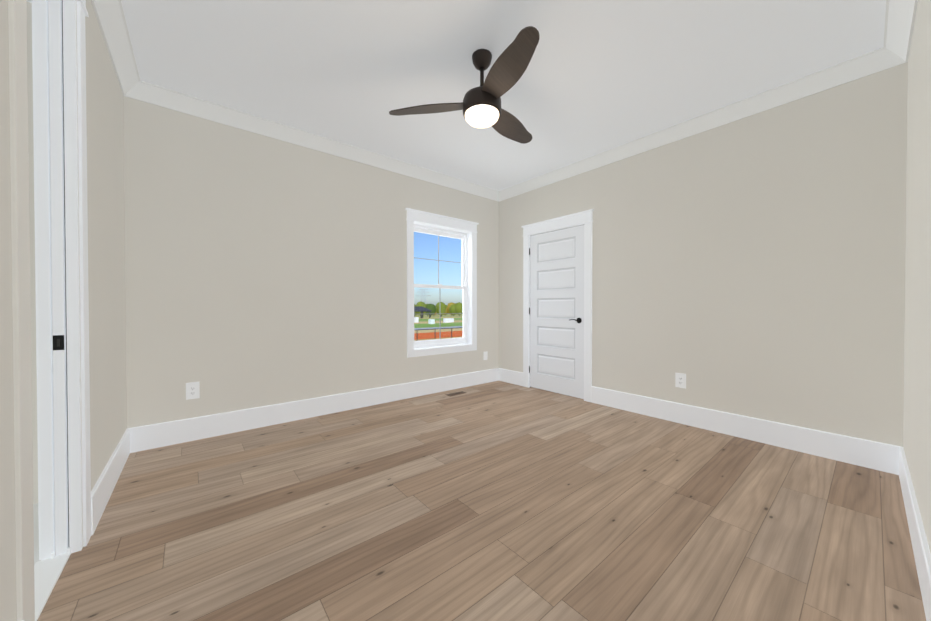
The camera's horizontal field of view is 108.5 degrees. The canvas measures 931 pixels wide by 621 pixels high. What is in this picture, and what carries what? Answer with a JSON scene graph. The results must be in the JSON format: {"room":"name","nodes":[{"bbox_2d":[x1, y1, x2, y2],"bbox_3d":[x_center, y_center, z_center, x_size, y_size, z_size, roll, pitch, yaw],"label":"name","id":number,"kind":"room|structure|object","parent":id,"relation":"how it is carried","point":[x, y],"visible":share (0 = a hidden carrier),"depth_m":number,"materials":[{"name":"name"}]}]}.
{"room":"empty bedroom","nodes":[
{"label":"empty bedroom","id":0,"kind":"room"},
{"bbox_2d":[0,0,126,620],"bbox_3d":[-1.399,-0.297,1.001,0.161,2.740,4.017,-1,1,-39],"label":"wall","id":1,"kind":"structure","parent":0,"point":[106,248],"depth_m":1.48,"materials":[{"name":"paint"}]},
{"bbox_2d":[8,0,90,620],"bbox_3d":[-1.576,-0.212,1.222,0.186,2.566,0.840,-1,1,-39],"label":"door frame","id":2,"kind":"structure","parent":1,"relation":"attached to","point":[36,583],"depth_m":1.42,"materials":[{"name":"white wood"}]},
{"bbox_2d":[48,0,68,555],"bbox_3d":[-1.944,-0.158,1.680,0.039,2.424,0.623,-1,1,-39],"label":"pocket door","id":3,"kind":"structure","parent":1,"relation":"in","point":[58,273],"depth_m":1.44,"materials":[{"name":"white wood"}]},
{"bbox_2d":[91,428,133,535],"bbox_3d":[-2.128,0.971,2.025,0.029,0.184,1.125,-1,1,-39],"label":"baseboard","id":4,"kind":"structure","parent":1,"relation":"attached to","point":[101,493],"depth_m":1.90,"materials":[{"name":"white wood"}]},
{"bbox_2d":[91,0,142,95],"bbox_3d":[-1.332,-1.616,1.073,0.140,0.105,3.390,-1,1,-39],"label":"crown molding","id":5,"kind":"structure","parent":1,"relation":"attached to","point":[110,15],"depth_m":2.04,"materials":[{"name":"white wood"}]},
{"bbox_2d":[123,96,498,427],"bbox_3d":[-1.099,-0.325,3.744,4.223,2.740,0.160,-1,1,-39],"label":"wall","id":6,"kind":"structure","parent":0,"point":[261,270],"depth_m":3.04,"materials":[{"name":"paint"}]},
{"bbox_2d":[186,382,199,399],"bbox_3d":[-2.216,0.651,2.725,0.086,0.135,0.008,-1,1,-39],"label":"outlet","id":7,"kind":"object","parent":6,"relation":"attached to","point":[192,390],"visible":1,"depth_m":2.72,"materials":[{"name":"white plastic"}]},
{"bbox_2d":[122,81,501,201],"bbox_3d":[-0.979,-1.642,3.662,3.893,0.105,0.100,-1,1,-39],"label":"crown molding","id":8,"kind":"structure","parent":6,"relation":"attached to","point":[152,94],"depth_m":3.12,"materials":[{"name":"white wood"}]},
{"bbox_2d":[132,368,497,451],"bbox_3d":[-1.004,0.953,3.721,3.893,0.184,0.016,-1,1,-39],"label":"baseboard","id":9,"kind":"structure","parent":6,"relation":"attached to","point":[152,436],"depth_m":3.16,"materials":[{"name":"white wood"}]},
{"bbox_2d":[405,208,478,357],"bbox_3d":[-0.313,-0.326,4.364,1.123,1.762,0.198,-1,1,-39],"label":"window","id":10,"kind":"structure","parent":6,"relation":"in","point":[438,232],"depth_m":4.40,"materials":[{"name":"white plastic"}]},
{"bbox_2d":[483,351,487,359],"bbox_3d":[0.285,0.646,4.784,0.075,0.120,0.007,-1,1,-39],"label":"outlet plate","id":11,"kind":"object","parent":6,"relation":"attached to","point":[485,355],"visible":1,"depth_m":4.78,"materials":[{"name":"white plastic"}]},
{"bbox_2d":[26,0,885,190],"bbox_3d":[-0.208,-1.702,1.938,5.493,0.050,4.341,-1,1,-39],"label":"ceiling","id":12,"kind":"structure","parent":0,"point":[598,76],"depth_m":2.26,"materials":[{"name":"white paint"}]},
{"bbox_2d":[389,26,539,143],"bbox_3d":[0.221,-1.458,2.236,1.074,0.445,1.109,-1,1,-39],"label":"fan","id":13,"kind":"object","parent":12,"relation":"hanging from","point":[480,106],"visible":1,"depth_m":2.12,"materials":[{"name":"brown wood"}]},
{"bbox_2d":[33,381,925,620],"bbox_3d":[-0.206,1.087,1.966,5.493,0.050,4.341,-1,1,-39],"label":"floor","id":14,"kind":"structure","parent":0,"point":[498,501],"depth_m":1.66,"materials":[{"name":"brown wood"}]},
{"bbox_2d":[445,391,465,395],"bbox_3d":[-0.116,1.038,4.183,0.260,0.006,0.100,-1,1,-39],"label":"floor vent","id":15,"kind":"object","parent":14,"relation":"in","point":[456,393],"visible":1,"depth_m":4.18,"materials":[{"name":"brown metal"}]},
{"bbox_2d":[499,62,907,446],"bbox_3d":[1.731,-0.325,3.576,0.165,2.740,4.016,-1,1,-39],"label":"wall","id":16,"kind":"structure","parent":0,"point":[753,266],"depth_m":2.69,"materials":[{"name":"paint"}]},
{"bbox_2d":[498,368,522,385],"bbox_3d":[0.654,0.942,4.755,0.016,0.184,0.445,-1,1,-39],"label":"baseboard","id":17,"kind":"structure","parent":16,"relation":"attached to","point":[509,376],"depth_m":4.76,"materials":[{"name":"white wood"}]},
{"bbox_2d":[529,225,583,398],"bbox_3d":[1.112,0.016,4.193,0.086,2.023,0.812,-1,1,-39],"label":"door","id":18,"kind":"structure","parent":16,"relation":"in","point":[556,310],"depth_m":4.17,"materials":[{"name":"white wood"}]},
{"bbox_2d":[521,209,593,401],"bbox_3d":[1.149,-0.051,4.216,0.155,2.181,1.038,-1,1,-39],"label":"door frame","id":19,"kind":"structure","parent":16,"relation":"attached to","point":[584,218],"depth_m":3.96,"materials":[{"name":"white wood"}]},
{"bbox_2d":[675,373,685,388],"bbox_3d":[2.002,0.652,3.121,0.008,0.135,0.086,-1,1,-39],"label":"outlet","id":20,"kind":"object","parent":16,"relation":"attached to","point":[680,380],"visible":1,"depth_m":3.12,"materials":[{"name":"white plastic"}]},
{"bbox_2d":[499,49,878,199],"bbox_3d":[1.613,-1.642,3.497,0.100,0.105,3.390,-1,1,-39],"label":"crown molding","id":21,"kind":"structure","parent":16,"relation":"attached to","point":[864,65],"depth_m":2.82,"materials":[{"name":"white wood"}]},
{"bbox_2d":[591,386,893,473],"bbox_3d":[2.107,0.959,2.990,0.016,0.184,2.123,-1,1,-39],"label":"baseboard","id":22,"kind":"structure","parent":16,"relation":"attached to","point":[883,457],"depth_m":2.67,"materials":[{"name":"white wood"}]},
{"bbox_2d":[903,0,930,552],"bbox_3d":[1.273,-0.297,0.784,4.324,2.740,0.147,-1,1,-39],"label":"wall","id":23,"kind":"structure","parent":0,"point":[917,400],"depth_m":1.57,"materials":[{"name":"paint"}]},
{"bbox_2d":[879,0,917,71],"bbox_3d":[1.265,-1.615,0.904,3.935,0.105,0.128,-1,1,-39],"label":"crown molding","id":24,"kind":"structure","parent":23,"relation":"attached to","point":[894,50],"depth_m":1.96,"materials":[{"name":"white wood"}]},
{"bbox_2d":[894,445,930,620],"bbox_3d":[1.293,0.980,0.897,3.935,0.184,0.045,-1,1,-39],"label":"baseboard","id":25,"kind":"structure","parent":23,"relation":"attached to","point":[922,555],"depth_m":1.42,"materials":[{"name":"white wood"}]},
{"label":"outside","id":26,"kind":"structure","parent":0,"visible":0},
{"bbox_2d":[414,289,462,340],"bbox_3d":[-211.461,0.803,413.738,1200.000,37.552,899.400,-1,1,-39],"label":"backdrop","id":27,"kind":"structure","parent":26,"point":[447,324],"depth_m":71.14,"materials":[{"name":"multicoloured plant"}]}
]}

